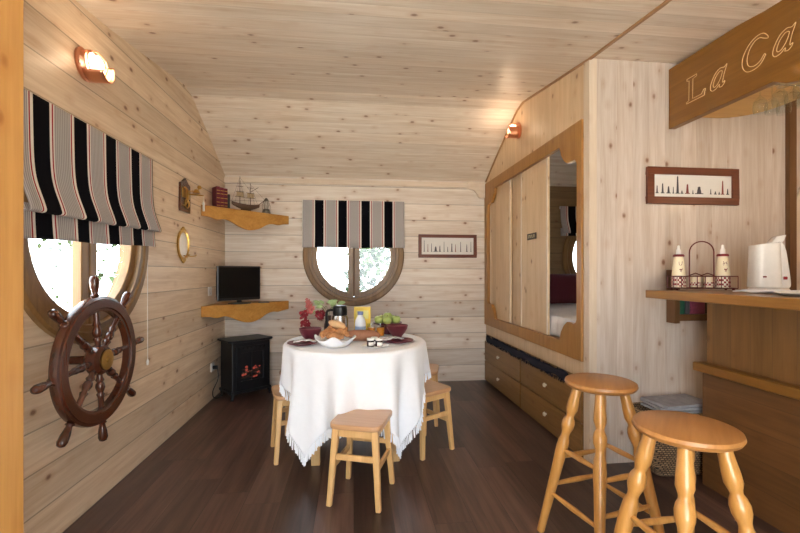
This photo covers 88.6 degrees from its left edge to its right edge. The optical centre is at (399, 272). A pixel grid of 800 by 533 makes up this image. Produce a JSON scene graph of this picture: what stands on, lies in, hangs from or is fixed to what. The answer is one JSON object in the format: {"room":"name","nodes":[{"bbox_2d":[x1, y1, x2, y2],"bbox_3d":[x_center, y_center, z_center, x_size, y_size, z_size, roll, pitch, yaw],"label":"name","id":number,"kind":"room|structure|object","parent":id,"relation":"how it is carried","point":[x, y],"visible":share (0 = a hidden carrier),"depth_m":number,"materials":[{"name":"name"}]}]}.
{"room":"cabin dining room","nodes":[
{"label":"cabin dining room","id":0,"kind":"room"},
{"bbox_2d":[24,0,224,532],"bbox_3d":[-1.584,-0.151,1.664,0.100,2.742,5.460,0,0,-6],"label":"wall","id":1,"kind":"structure","parent":0,"point":[146,109],"depth_m":2.54,"materials":[{"name":"brown wood"}]},
{"bbox_2d":[24,191,148,343],"bbox_3d":[-1.615,-0.186,2.093,0.134,1.085,1.085,0,0,-6],"label":"window","id":2,"kind":"structure","parent":1,"relation":"in","point":[131,270],"depth_m":2.04,"materials":[{"name":"brown wood"}]},
{"bbox_2d":[24,89,160,364],"bbox_3d":[-1.542,-0.070,2.131,0.089,1.330,1.090,0,0,-6],"label":"blind","id":3,"kind":"object","parent":2,"relation":"attached to","point":[82,184],"visible":0.95,"depth_m":1.95,"materials":[{"name":"fabric"}]},
{"bbox_2d":[30,275,143,447],"bbox_3d":[-1.478,0.415,1.958,0.173,0.807,0.807,0,0,-6],"label":"wheel","id":4,"kind":"object","parent":1,"relation":"attached to","point":[97,360],"visible":1,"depth_m":1.90,"materials":[{"name":"brown wood"}]},
{"bbox_2d":[74,46,114,83],"bbox_3d":[-1.519,-1.035,2.043,0.115,0.153,0.131,0,0,-6],"label":"lamp","id":5,"kind":"object","parent":1,"relation":"attached to","point":[90,66],"visible":1,"depth_m":2.01,"materials":[{"name":"orange metal"}]},
{"bbox_2d":[81,68,114,83],"bbox_3d":[-1.510,-1.005,2.054,0.095,0.092,0.106,0,0,-6],"label":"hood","id":6,"kind":"object","parent":5,"relation":"attached to","point":[91,75],"depth_m":2.04,"materials":[{"name":"orange metal"}]},
{"bbox_2d":[177,227,196,262],"bbox_3d":[-1.668,-0.220,3.224,0.085,0.290,0.230,0,0,-6],"label":"oval mirror","id":7,"kind":"object","parent":1,"relation":"attached to","point":[183,241],"visible":1,"depth_m":3.21,"materials":[{"name":"gold metal"}]},
{"bbox_2d":[179,233,187,256],"bbox_3d":[-1.704,-0.220,3.220,0.004,0.201,0.178,0,0,-6],"label":"mirror glass","id":8,"kind":"object","parent":7,"relation":"attached to","point":[183,237],"depth_m":3.22,"materials":[{"name":"mirror"}]},
{"bbox_2d":[178,178,204,213],"bbox_3d":[-1.642,-0.614,3.247,0.138,0.269,0.195,0,0,-6],"label":"plaque","id":9,"kind":"object","parent":1,"relation":"attached to","point":[184,205],"visible":1,"depth_m":3.22,"materials":[{"name":"brown wood"}]},
{"bbox_2d":[208,287,211,295],"bbox_3d":[-1.769,0.170,3.817,0.014,0.082,0.082,0,0,-6],"label":"wall socket","id":10,"kind":"object","parent":1,"relation":"attached to","point":[209,288],"visible":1,"depth_m":3.79,"materials":[{"name":"white plastic"}]},
{"bbox_2d":[210,362,214,371],"bbox_3d":[-1.776,0.890,3.886,0.014,0.082,0.082,0,0,-6],"label":"wall socket","id":11,"kind":"object","parent":1,"relation":"attached to","point":[212,363],"visible":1,"depth_m":3.87,"materials":[{"name":"white plastic"}]},
{"bbox_2d":[212,365,222,398],"bbox_3d":[-1.730,1.025,3.917,0.083,0.297,0.255,0,0,6],"label":"power cable","id":12,"kind":"object","parent":11,"relation":"attached to","point":[214,366],"visible":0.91,"depth_m":3.87,"materials":[{"name":"black plastic"}]},
{"bbox_2d":[225,175,575,385],"bbox_3d":[0.670,0.089,4.614,5.039,2.262,0.100,0,0,-6],"label":"wall","id":13,"kind":"structure","parent":0,"point":[440,300],"depth_m":4.50,"materials":[{"name":"brown wood"}]},
{"bbox_2d":[201,301,288,321],"bbox_3d":[-1.469,0.387,3.977,0.661,0.187,0.682,0,0,-6],"label":"corner shelf","id":14,"kind":"object","parent":13,"relation":"attached to","point":[252,312],"visible":1,"depth_m":3.95,"materials":[{"name":"brown wood"}]},
{"bbox_2d":[216,266,259,304],"bbox_3d":[-1.533,0.114,3.911,0.417,0.360,0.136,0,0,-44],"label":"television","id":15,"kind":"object","parent":14,"relation":"on","point":[239,283],"visible":0.99,"depth_m":3.89,"materials":[{"name":"black plastic"}]},
{"bbox_2d":[201,205,288,229],"bbox_3d":[-1.469,-0.508,3.977,0.661,0.187,0.682,0,0,-6],"label":"corner shelf","id":16,"kind":"object","parent":13,"relation":"attached to","point":[247,220],"visible":1,"depth_m":3.93,"materials":[{"name":"brown wood"}]},
{"bbox_2d":[212,186,219,206],"bbox_3d":[-1.743,-0.707,3.877,0.123,0.212,0.034,0,0,44],"label":"book","id":17,"kind":"object","parent":16,"relation":"on","point":[215,190],"visible":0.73,"depth_m":3.84,"materials":[{"name":"paper"}]},
{"bbox_2d":[220,187,223,206],"bbox_3d":[-1.718,-0.704,3.903,0.123,0.206,0.034,0,0,44],"label":"book","id":18,"kind":"object","parent":16,"relation":"on","point":[221,188],"visible":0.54,"depth_m":3.86,"materials":[{"name":"paper"}]},
{"bbox_2d":[224,188,227,207],"bbox_3d":[-1.693,-0.702,3.929,0.123,0.202,0.034,0,0,44],"label":"book","id":19,"kind":"object","parent":16,"relation":"on","point":[225,189],"visible":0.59,"depth_m":3.89,"materials":[{"name":"paper"}]},
{"bbox_2d":[231,178,264,210],"bbox_3d":[-1.478,-0.766,4.010,0.064,0.330,0.342,0,0,44],"label":"model ship","id":20,"kind":"object","parent":16,"relation":"on","point":[241,206],"visible":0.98,"depth_m":3.97,"materials":[{"name":"wood"}]},
{"bbox_2d":[262,198,270,213],"bbox_3d":[-1.357,-0.681,4.160,0.088,0.160,0.088,0,0,-6],"label":"glass lantern","id":21,"kind":"object","parent":16,"relation":"on","point":[264,210],"visible":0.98,"depth_m":4.14,"materials":[{"name":"grey metal"}]},
{"bbox_2d":[303,247,403,305],"bbox_3d":[-0.501,-0.186,4.465,1.085,1.085,0.134,0,0,-6],"label":"window","id":22,"kind":"structure","parent":13,"relation":"in","point":[310,263],"depth_m":4.43,"materials":[{"name":"brown wood"}]},
{"bbox_2d":[302,200,404,247],"bbox_3d":[-0.494,-0.521,4.400,1.090,0.508,0.064,0,0,-6],"label":"blind","id":23,"kind":"object","parent":13,"relation":"attached to","point":[325,223],"visible":1,"depth_m":4.39,"materials":[{"name":"fabric"}]},
{"bbox_2d":[224,177,485,197],"bbox_3d":[-0.430,-0.922,4.424,2.809,0.175,0.032,0,0,-6],"label":"trim","id":24,"kind":"structure","parent":13,"relation":"attached to","point":[478,188],"depth_m":4.42,"materials":[{"name":"brown wood"}]},
{"bbox_2d":[418,234,476,257],"bbox_3d":[0.528,-0.297,4.536,0.659,0.255,0.022,0,0,-6],"label":"framed picture","id":25,"kind":"object","parent":13,"relation":"attached to","point":[429,245],"visible":1,"depth_m":4.53,"materials":[{"name":"brown wood"}]},
{"bbox_2d":[560,206,575,235],"bbox_3d":[2.380,-0.588,4.705,1.120,0.343,0.099,0,0,-6],"label":"blind","id":26,"kind":"object","parent":13,"relation":"attached to","point":[567,213],"visible":0.19,"depth_m":4.66,"materials":[{"name":"fabric"}]},
{"bbox_2d":[562,236,575,273],"bbox_3d":[2.381,-0.186,4.788,1.085,1.085,0.134,0,0,-6],"label":"window","id":27,"kind":"structure","parent":13,"relation":"in","point":[569,242],"depth_m":4.68,"materials":[{"name":"brown wood"}]},
{"bbox_2d":[63,380,782,532],"bbox_3d":[0.925,1.240,1.895,5.139,0.080,5.560,0,0,-6],"label":"floor","id":28,"kind":"structure","parent":0,"point":[217,473],"depth_m":2.33,"materials":[{"name":"laminate"}]},
{"bbox_2d":[0,0,23,532],"bbox_3d":[-0.961,-0.040,0.913,0.133,2.480,0.130,0,0,-6],"label":"trim","id":29,"kind":"structure","parent":28,"relation":"on","point":[11,11],"depth_m":0.95,"materials":[{"name":"brown wood"}]},
{"bbox_2d":[217,334,272,401],"bbox_3d":[-1.406,0.927,3.941,0.645,0.575,0.449,0,0,45],"label":"electric stove","id":30,"kind":"object","parent":28,"relation":"on","point":[245,360],"visible":0.98,"depth_m":3.95,"materials":[{"name":"black metal"}]},
{"bbox_2d":[270,384,290,464],"bbox_3d":[-0.706,0.988,2.748,0.291,0.426,0.317,0,0,-21],"label":"stool","id":31,"kind":"object","parent":28,"relation":"on","point":[279,401],"visible":0.48,"depth_m":2.59,"materials":[{"name":"brown wood"}]},
{"bbox_2d":[279,370,288,435],"bbox_3d":[-0.783,0.988,3.213,0.291,0.426,0.317,0,0,-26],"label":"stool","id":32,"kind":"object","parent":28,"relation":"on","point":[286,413],"visible":0.06,"depth_m":3.02,"materials":[{"name":"brown wood"}]},
{"bbox_2d":[311,434,399,465],"bbox_3d":[-0.299,0.831,2.774,0.920,0.738,0.920,0,0,-6],"label":"dining table","id":33,"kind":"object","parent":28,"relation":"on","point":[316,458],"visible":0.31,"depth_m":2.55,"materials":[{"name":"brown wood"}]},
{"bbox_2d":[279,333,430,465],"bbox_3d":[-0.290,0.789,2.770,1.006,0.667,1.070,0,0,-6],"label":"tablecloth","id":34,"kind":"object","parent":33,"relation":"on","point":[323,383],"visible":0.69,"depth_m":2.36,"materials":[{"name":"white fabric"}]},
{"bbox_2d":[287,340,317,345],"bbox_3d":[-0.620,0.446,2.607,0.190,0.016,0.190,0,0,-6],"label":"plate","id":35,"kind":"object","parent":34,"relation":"on","point":[301,343],"visible":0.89,"depth_m":2.60,"materials":[{"name":"red ceramic"}]},
{"bbox_2d":[293,338,315,342],"bbox_3d":[-0.605,0.429,2.604,0.142,0.019,0.050,0,0,-12],"label":"napkin","id":36,"kind":"object","parent":35,"relation":"on","point":[302,339],"visible":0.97,"depth_m":2.59,"materials":[{"name":"white fabric"}]},
{"bbox_2d":[299,327,321,339],"bbox_3d":[-0.600,0.411,2.750,0.151,0.085,0.151,0,0,-6],"label":"bowl","id":37,"kind":"object","parent":34,"relation":"on","point":[306,332],"visible":0.78,"depth_m":2.70,"materials":[{"name":"red ceramic"}]},
{"bbox_2d":[299,298,344,328],"bbox_3d":[-0.564,0.316,2.983,0.336,0.276,0.160,0,0,-25],"label":"flowers","id":38,"kind":"object","parent":34,"relation":"on","point":[310,310],"visible":0.86,"depth_m":2.95,"materials":[{"name":"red plant"}]},
{"bbox_2d":[314,334,355,347],"bbox_3d":[-0.400,0.417,2.531,0.222,0.074,0.209,0,0,-40],"label":"bowl","id":39,"kind":"object","parent":34,"relation":"on","point":[332,342],"visible":0.9,"depth_m":2.47,"materials":[{"name":"white ceramic"}]},
{"bbox_2d":[320,328,334,337],"bbox_3d":[-0.436,0.365,2.515,0.129,0.051,0.066,0,0,-35],"label":"croissant","id":40,"kind":"object","parent":39,"relation":"in","point":[325,332],"visible":0.57,"depth_m":2.49,"materials":[{"name":"orange food"}]},
{"bbox_2d":[326,332,343,338],"bbox_3d":[-0.395,0.378,2.473,0.111,0.044,0.057,0,0,7],"label":"croissant","id":41,"kind":"object","parent":39,"relation":"in","point":[335,334],"visible":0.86,"depth_m":2.46,"materials":[{"name":"orange food"}]},
{"bbox_2d":[327,325,347,329],"bbox_3d":[-0.394,0.343,2.571,0.134,0.054,0.069,0,0,-12],"label":"croissant","id":42,"kind":"object","parent":39,"relation":"in","point":[329,326],"visible":0.24,"depth_m":2.55,"materials":[{"name":"orange food"}]},
{"bbox_2d":[333,328,348,336],"bbox_3d":[-0.363,0.363,2.517,0.129,0.051,0.066,0,0,22],"label":"croissant","id":43,"kind":"object","parent":39,"relation":"in","point":[345,332],"visible":0.65,"depth_m":2.50,"materials":[{"name":"orange food"}]},
{"bbox_2d":[328,320,345,328],"bbox_3d":[-0.391,0.320,2.547,0.108,0.057,0.047,0,0,10],"label":"bread roll","id":44,"kind":"object","parent":43,"relation":"on","point":[334,323],"visible":0.98,"depth_m":2.53,"materials":[{"name":"beige food"}]},
{"bbox_2d":[325,305,347,327],"bbox_3d":[-0.447,0.342,2.945,0.149,0.224,0.116,0,0,15],"label":"thermos jug","id":45,"kind":"object","parent":34,"relation":"on","point":[339,311],"visible":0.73,"depth_m":2.90,"materials":[{"name":"metal"}]},
{"bbox_2d":[355,311,365,329],"bbox_3d":[-0.284,0.364,2.937,0.079,0.180,0.079,0,0,-6],"label":"milk bottle","id":46,"kind":"object","parent":34,"relation":"on","point":[360,324],"visible":0.77,"depth_m":2.91,"materials":[{"name":"white plastic"}]},
{"bbox_2d":[354,306,370,329],"bbox_3d":[-0.277,0.351,3.027,0.120,0.205,0.061,0,0,-2],"label":"carton","id":47,"kind":"object","parent":34,"relation":"on","point":[366,310],"visible":0.55,"depth_m":3.00,"materials":[{"name":"yellow cardboard"}]},
{"bbox_2d":[348,330,379,340],"bbox_3d":[-0.253,0.418,2.749,0.240,0.076,0.076,0,0,0],"label":"bread loaf","id":48,"kind":"object","parent":34,"relation":"on","point":[361,335],"visible":0.62,"depth_m":2.72,"materials":[{"name":"brown food"}]},
{"bbox_2d":[361,344,388,347],"bbox_3d":[-0.152,0.449,2.519,0.172,0.011,0.120,0,0,-6],"label":"saucer","id":49,"kind":"object","parent":34,"relation":"on","point":[363,345],"visible":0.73,"depth_m":2.51,"materials":[{"name":"white ceramic"}]},
{"bbox_2d":[367,338,373,346],"bbox_3d":[-0.181,0.424,2.510,0.045,0.050,0.045,0,0,-6],"label":"jam jar","id":50,"kind":"object","parent":49,"relation":"on","point":[370,341],"visible":1,"depth_m":2.49,"materials":[{"name":"white glass"}]},
{"bbox_2d":[375,338,382,346],"bbox_3d":[-0.128,0.424,2.506,0.045,0.050,0.045,0,0,-6],"label":"jam jar","id":51,"kind":"object","parent":49,"relation":"on","point":[378,343],"visible":1,"depth_m":2.49,"materials":[{"name":"white glass"}]},
{"bbox_2d":[376,324,384,335],"bbox_3d":[-0.140,0.409,2.953,0.062,0.090,0.062,0,0,-6],"label":"juice glass","id":52,"kind":"object","parent":34,"relation":"on","point":[380,330],"visible":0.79,"depth_m":2.93,"materials":[{"name":"orange glass"}]},
{"bbox_2d":[373,321,401,333],"bbox_3d":[-0.095,0.412,3.089,0.220,0.084,0.220,0,0,-6],"label":"dish","id":53,"kind":"object","parent":34,"relation":"on","point":[386,331],"visible":0.41,"depth_m":3.03,"materials":[{"name":"red ceramic"}]},
{"bbox_2d":[374,316,382,323],"bbox_3d":[-0.159,0.346,3.069,0.068,0.069,0.068,0,0,-6],"label":"apple","id":54,"kind":"object","parent":53,"relation":"on","point":[378,319],"visible":0.91,"depth_m":3.04,"materials":[{"name":"green plant"}]},
{"bbox_2d":[383,315,391,323],"bbox_3d":[-0.094,0.346,3.038,0.068,0.069,0.068,0,0,21],"label":"apple","id":55,"kind":"object","parent":53,"relation":"on","point":[387,319],"visible":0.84,"depth_m":3.01,"materials":[{"name":"green plant"}]},
{"bbox_2d":[392,316,400,322],"bbox_3d":[-0.029,0.346,3.076,0.068,0.069,0.068,0,0,-42],"label":"apple","id":56,"kind":"object","parent":53,"relation":"on","point":[395,319],"visible":0.84,"depth_m":3.05,"materials":[{"name":"green plant"}]},
{"bbox_2d":[386,324,407,336],"bbox_3d":[-0.020,0.411,2.916,0.156,0.085,0.156,0,0,-6],"label":"bowl","id":57,"kind":"object","parent":34,"relation":"on","point":[397,330],"visible":0.91,"depth_m":2.87,"materials":[{"name":"red ceramic"}]},
{"bbox_2d":[382,337,412,342],"bbox_3d":[-0.017,0.446,2.705,0.210,0.016,0.210,0,0,-6],"label":"plate","id":58,"kind":"object","parent":34,"relation":"on","point":[406,339],"visible":0.83,"depth_m":2.71,"materials":[{"name":"red ceramic"}]},
{"bbox_2d":[383,336,403,340],"bbox_3d":[-0.046,0.429,2.696,0.142,0.019,0.050,0,0,-35],"label":"napkin","id":59,"kind":"object","parent":58,"relation":"on","point":[389,337],"visible":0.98,"depth_m":2.68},
{"bbox_2d":[326,409,394,512],"bbox_3d":[-0.204,0.988,2.226,0.291,0.426,0.317,0,0,13],"label":"stool","id":60,"kind":"object","parent":28,"relation":"on","point":[357,424],"visible":0.95,"depth_m":2.11,"materials":[{"name":"brown wood"}]},
{"bbox_2d":[424,364,439,426],"bbox_3d":[0.175,0.988,3.371,0.291,0.426,0.317,0,0,9],"label":"stool","id":61,"kind":"object","parent":28,"relation":"on","point":[434,368],"visible":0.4,"depth_m":3.23,"materials":[{"name":"brown wood"}]},
{"bbox_2d":[415,379,453,460],"bbox_3d":[0.161,0.988,2.826,0.291,0.426,0.317,0,0,-37],"label":"stool","id":62,"kind":"object","parent":28,"relation":"on","point":[434,390],"visible":0.46,"depth_m":2.76,"materials":[{"name":"brown wood"}]},
{"bbox_2d":[484,119,583,457],"bbox_3d":[2.109,0.105,3.730,2.172,2.190,1.974,0,0,-6],"label":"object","id":63,"kind":"object","parent":28,"relation":"on","point":[520,201],"visible":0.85,"depth_m":3.50,"materials":[{"name":"brown wood"}]},
{"bbox_2d":[486,335,567,382],"bbox_3d":[1.048,0.716,3.650,0.024,0.097,1.700,0,0,-6],"label":"cushion","id":64,"kind":"object","parent":63,"relation":"in","point":[547,368],"visible":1,"depth_m":3.36,"materials":[{"name":"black fabric"}]},
{"bbox_2d":[527,232,535,239],"bbox_3d":[1.102,-0.307,3.434,0.008,0.052,0.170,0,0,-6],"label":"plate","id":65,"kind":"object","parent":63,"relation":"attached to","point":[530,236],"visible":1,"depth_m":3.43,"materials":[{"name":"metal"}]},
{"bbox_2d":[550,303,575,308],"bbox_3d":[2.118,0.417,3.724,1.900,0.155,1.890,0,0,-6],"label":"mattress","id":66,"kind":"object","parent":63,"relation":"on","point":[561,305],"visible":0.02,"depth_m":4.22,"materials":[{"name":"white fabric"}]},
{"bbox_2d":[550,308,575,336],"bbox_3d":[1.519,0.393,3.249,0.698,0.176,1.022,0,0,-6],"label":"coverlet","id":67,"kind":"object","parent":66,"relation":"on","point":[558,318],"visible":0.19,"depth_m":3.15,"materials":[{"name":"white fabric"}]},
{"bbox_2d":[550,274,575,303],"bbox_3d":[1.736,0.170,4.441,0.580,0.334,0.242,0,0,-6],"label":"pillow","id":68,"kind":"object","parent":66,"relation":"on","point":[562,286],"visible":0.49,"depth_m":4.34,"materials":[{"name":"red fabric"}]},
{"bbox_2d":[537,373,664,532],"bbox_3d":[0.879,0.836,1.799,0.386,0.735,0.386,0,0,-18],"label":"bar stool","id":69,"kind":"object","parent":28,"relation":"on","point":[601,385],"visible":0.93,"depth_m":1.73,"materials":[{"name":"brown wood"}]},
{"bbox_2d":[633,402,702,475],"bbox_3d":[1.663,0.999,2.486,0.500,0.367,0.260,0,0,-6],"label":"wicker basket","id":70,"kind":"object","parent":28,"relation":"on","point":[664,458],"visible":0.1,"depth_m":2.38,"materials":[{"name":"brown wicker"}]},
{"bbox_2d":[640,402,702,413],"bbox_3d":[1.678,0.815,2.488,0.330,0.015,0.200,0,0,-10],"label":"newspaper","id":71,"kind":"object","parent":70,"relation":"in","point":[641,403],"visible":0.27,"depth_m":2.41,"materials":[{"name":"grey paper"}]},
{"bbox_2d":[640,398,702,410],"bbox_3d":[1.678,0.794,2.488,0.330,0.015,0.200,0,0,-2],"label":"newspaper","id":72,"kind":"object","parent":71,"relation":"on","point":[644,401],"visible":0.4,"depth_m":2.39,"materials":[{"name":"grey paper"}]},
{"bbox_2d":[641,394,702,408],"bbox_3d":[1.678,0.776,2.488,0.330,0.015,0.200,0,0,-12],"label":"newspaper","id":73,"kind":"object","parent":72,"relation":"on","point":[673,401],"visible":0.8,"depth_m":2.47,"materials":[{"name":"grey paper"}]},
{"bbox_2d":[614,410,755,532],"bbox_3d":[0.886,0.836,1.272,0.386,0.735,0.386,0,0,-9],"label":"bar stool","id":74,"kind":"object","parent":28,"relation":"on","point":[690,433],"visible":1,"depth_m":1.21,"materials":[{"name":"brown wood"}]},
{"bbox_2d":[693,303,799,532],"bbox_3d":[1.986,0.673,1.312,0.360,1.053,2.165,0,0,-6],"label":"bar counter","id":75,"kind":"object","parent":28,"relation":"on","point":[751,370],"depth_m":2.01,"materials":[{"name":"brown wood"}]},
{"bbox_2d":[646,289,799,310],"bbox_3d":[1.931,0.123,1.354,0.700,0.047,2.260,0,0,-6],"label":"countertop","id":76,"kind":"structure","parent":75,"relation":"on","point":[719,296],"depth_m":1.92,"materials":[{"name":"brown wood"}]},
{"bbox_2d":[667,241,738,290],"bbox_3d":[1.751,-0.043,2.380,0.324,0.287,0.096,0,0,14],"label":"wire caddy","id":77,"kind":"object","parent":76,"relation":"on","point":[713,274],"visible":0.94,"depth_m":2.36,"materials":[{"name":"brown metal"}]},
{"bbox_2d":[671,245,685,286],"bbox_3d":[1.636,-0.040,2.408,0.075,0.246,0.075,0,0,14],"label":"cruet bottle","id":78,"kind":"object","parent":77,"relation":"in","point":[678,268],"visible":0.91,"depth_m":2.38,"materials":[{"name":"beige ceramic"}]},
{"bbox_2d":[690,277,700,286],"bbox_3d":[1.717,0.050,2.383,0.056,0.066,0.056,0,0,14],"label":"pot","id":79,"kind":"object","parent":77,"relation":"in","point":[693,280],"visible":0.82,"depth_m":2.36,"materials":[{"name":"beige ceramic"}]},
{"bbox_2d":[667,276,738,290],"bbox_3d":[1.751,0.058,2.380,0.324,0.084,0.096,0,0,14],"label":"wire basket","id":80,"kind":"object","parent":77,"relation":"on","point":[677,288],"depth_m":2.34,"materials":[{"name":"brown metal"}]},
{"bbox_2d":[703,277,714,287],"bbox_3d":[1.782,0.050,2.367,0.056,0.066,0.056,0,0,14],"label":"pot","id":81,"kind":"object","parent":77,"relation":"in","point":[709,280],"visible":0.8,"depth_m":2.35,"materials":[{"name":"beige ceramic"}]},
{"bbox_2d":[715,245,730,287],"bbox_3d":[1.854,-0.040,2.355,0.075,0.246,0.075,0,0,14],"label":"cruet bottle","id":82,"kind":"object","parent":77,"relation":"in","point":[722,265],"visible":0.91,"depth_m":2.33,"materials":[{"name":"beige ceramic"}]},
{"bbox_2d":[733,289,799,292],"bbox_3d":[1.819,0.090,1.995,0.182,0.018,0.261,0,0,-6],"label":"tea towel","id":83,"kind":"object","parent":76,"relation":"on","point":[743,290],"visible":0.73,"depth_m":2.02,"materials":[{"name":"white fabric"}]},
{"bbox_2d":[747,235,790,289],"bbox_3d":[1.990,-0.052,2.216,0.181,0.301,0.165,0,0,16],"label":"kettle","id":84,"kind":"object","parent":76,"relation":"on","point":[768,266],"visible":0.88,"depth_m":2.17,"materials":[{"name":"white plastic"}]},
{"bbox_2d":[774,291,799,295],"bbox_3d":[1.744,0.091,1.765,0.200,0.016,0.200,0,0,-6],"label":"plate","id":85,"kind":"object","parent":76,"relation":"on","point":[787,293],"visible":1,"depth_m":1.77,"materials":[{"name":"white ceramic"}]},
{"bbox_2d":[76,0,780,183],"bbox_3d":[0.923,-1.276,1.915,5.139,0.552,5.400,0,0,-6],"label":"ceiling","id":86,"kind":"structure","parent":0,"point":[433,90],"depth_m":2.67,"materials":[{"name":"brown wood"}]},
{"bbox_2d":[669,0,799,128],"bbox_3d":[1.874,-1.075,1.425,0.047,0.450,2.415,0,0,-6],"label":"sign board","id":87,"kind":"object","parent":86,"relation":"attached to","point":[762,52],"depth_m":2.14,"materials":[{"name":"brown wood"}]},
{"bbox_2d":[703,83,799,117],"bbox_3d":[2.115,-1.010,1.754,0.505,0.040,1.815,0,0,-6],"label":"shelf","id":88,"kind":"object","parent":87,"relation":"attached to","point":[743,107],"visible":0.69,"depth_m":2.40,"materials":[{"name":"wood"}]},
{"bbox_2d":[486,64,583,182],"bbox_3d":[1.089,-1.246,3.609,0.030,0.552,1.990,0,0,-6],"label":"wall","id":89,"kind":"structure","parent":0,"point":[556,108],"depth_m":3.18,"materials":[{"name":"brown wood"}]},
{"bbox_2d":[505,122,521,138],"bbox_3d":[1.009,-1.280,3.675,0.115,0.153,0.131,0,0,-6],"label":"lamp","id":90,"kind":"object","parent":89,"relation":"attached to","point":[515,130],"visible":1,"depth_m":3.62,"materials":[{"name":"orange metal"}]},
{"bbox_2d":[505,126,518,137],"bbox_3d":[1.000,-1.250,3.664,0.095,0.092,0.106,0,0,-6],"label":"hood","id":91,"kind":"object","parent":90,"relation":"attached to","point":[513,131],"depth_m":3.62,"materials":[{"name":"orange metal"}]},
{"bbox_2d":[485,0,671,181],"bbox_3d":[1.208,-1.254,2.380,0.018,0.482,4.461,0,0,-6],"label":"trim","id":92,"kind":"structure","parent":89,"relation":"attached to","point":[665,2],"depth_m":2.48,"materials":[{"name":"brown wood"}]},
{"bbox_2d":[584,58,596,463],"bbox_3d":[1.204,-0.077,2.597,0.048,2.555,0.066,0,0,-6],"label":"trim","id":93,"kind":"structure","parent":89,"relation":"attached to","point":[590,67],"depth_m":2.57,"materials":[{"name":"brown wood"}]},
{"bbox_2d":[597,59,799,463],"bbox_3d":[2.247,-0.072,2.712,2.130,2.585,0.050,0,0,-6],"label":"wall partition","id":94,"kind":"structure","parent":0,"point":[638,241],"depth_m":2.62,"materials":[{"name":"brown wood"}]},
{"bbox_2d":[666,270,706,323],"bbox_3d":[1.913,0.147,2.611,0.415,0.335,0.073,0,0,-6],"label":"wall rack","id":95,"kind":"object","parent":94,"relation":"attached to","point":[673,315],"visible":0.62,"depth_m":2.57,"materials":[{"name":"brown wood"}]},
{"bbox_2d":[680,301,684,313],"bbox_3d":[1.767,0.211,2.594,0.040,0.095,0.045,0,0,-6],"label":"packet","id":96,"kind":"object","parent":95,"relation":"on","point":[682,303],"visible":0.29,"depth_m":2.57,"materials":[{"name":"green paper"}]},
{"bbox_2d":[684,301,689,313],"bbox_3d":[1.807,0.211,2.598,0.030,0.095,0.045,0,0,-6],"label":"packet","id":97,"kind":"object","parent":95,"relation":"on","point":[687,303],"visible":0.36,"depth_m":2.58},
{"bbox_2d":[680,313,706,320],"bbox_3d":[1.931,0.280,2.615,0.380,0.040,0.068,0,0,-6],"label":"shelf","id":98,"kind":"object","parent":95,"relation":"attached to","point":[683,317],"depth_m":2.57,"materials":[{"name":"brown wood"}]},
{"bbox_2d":[690,301,704,313],"bbox_3d":[1.876,0.211,2.606,0.100,0.095,0.045,0,0,-6],"label":"packet","id":99,"kind":"object","parent":95,"relation":"on","point":[695,307],"visible":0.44,"depth_m":2.58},
{"bbox_2d":[645,166,739,205],"bbox_3d":[1.883,-0.557,2.635,0.644,0.235,0.022,0,0,-6],"label":"framed picture","id":100,"kind":"object","parent":94,"relation":"attached to","point":[664,185],"visible":1,"depth_m":2.63,"materials":[{"name":"brown wood"}]},
{"bbox_2d":[785,100,796,289],"bbox_3d":[2.584,-0.072,2.710,0.050,2.545,0.030,0,0,-6],"label":"trim","id":101,"kind":"structure","parent":94,"relation":"attached to","point":[791,107],"depth_m":2.70,"materials":[{"name":"brown wood"}]},
{"bbox_2d":[797,187,799,289],"bbox_3d":[2.883,0.255,2.740,0.540,1.890,0.035,0,0,-6],"label":"upper cabinet","id":102,"kind":"object","parent":94,"relation":"attached to","point":[798,190],"visible":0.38,"depth_m":2.71,"materials":[{"name":"brown wood"}]},
{"label":"outside","id":103,"kind":"structure","parent":0,"visible":0},
{"bbox_2d":[55,301,67,310],"bbox_3d":[0.000,1.925,0.000,60.000,0.050,60.000,0,0,-6],"label":"ground","id":104,"kind":"structure","parent":103,"point":[63,304],"depth_m":24.73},
{"bbox_2d":[30,253,71,311],"bbox_3d":[-2.669,0.875,2.267,0.060,2.050,2.900,0,0,-6],"label":"balustrade","id":105,"kind":"object","parent":104,"relation":"on","point":[35,256],"visible":0.05,"depth_m":3.40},
{"bbox_2d":[33,239,119,303],"bbox_3d":[-3.754,0.615,4.763,1.824,2.570,1.878,0,0,-6],"label":"shrub","id":106,"kind":"object","parent":104,"relation":"on","point":[39,245],"visible":0.11,"depth_m":4.63,"materials":[{"name":"green plant"}]},
{"bbox_2d":[343,248,389,296],"bbox_3d":[-0.141,0.494,7.227,1.710,2.812,1.667,0,0,-6],"label":"shrub","id":107,"kind":"object","parent":104,"relation":"on","point":[376,254],"visible":0.09,"depth_m":6.82,"materials":[{"name":"green plant"}]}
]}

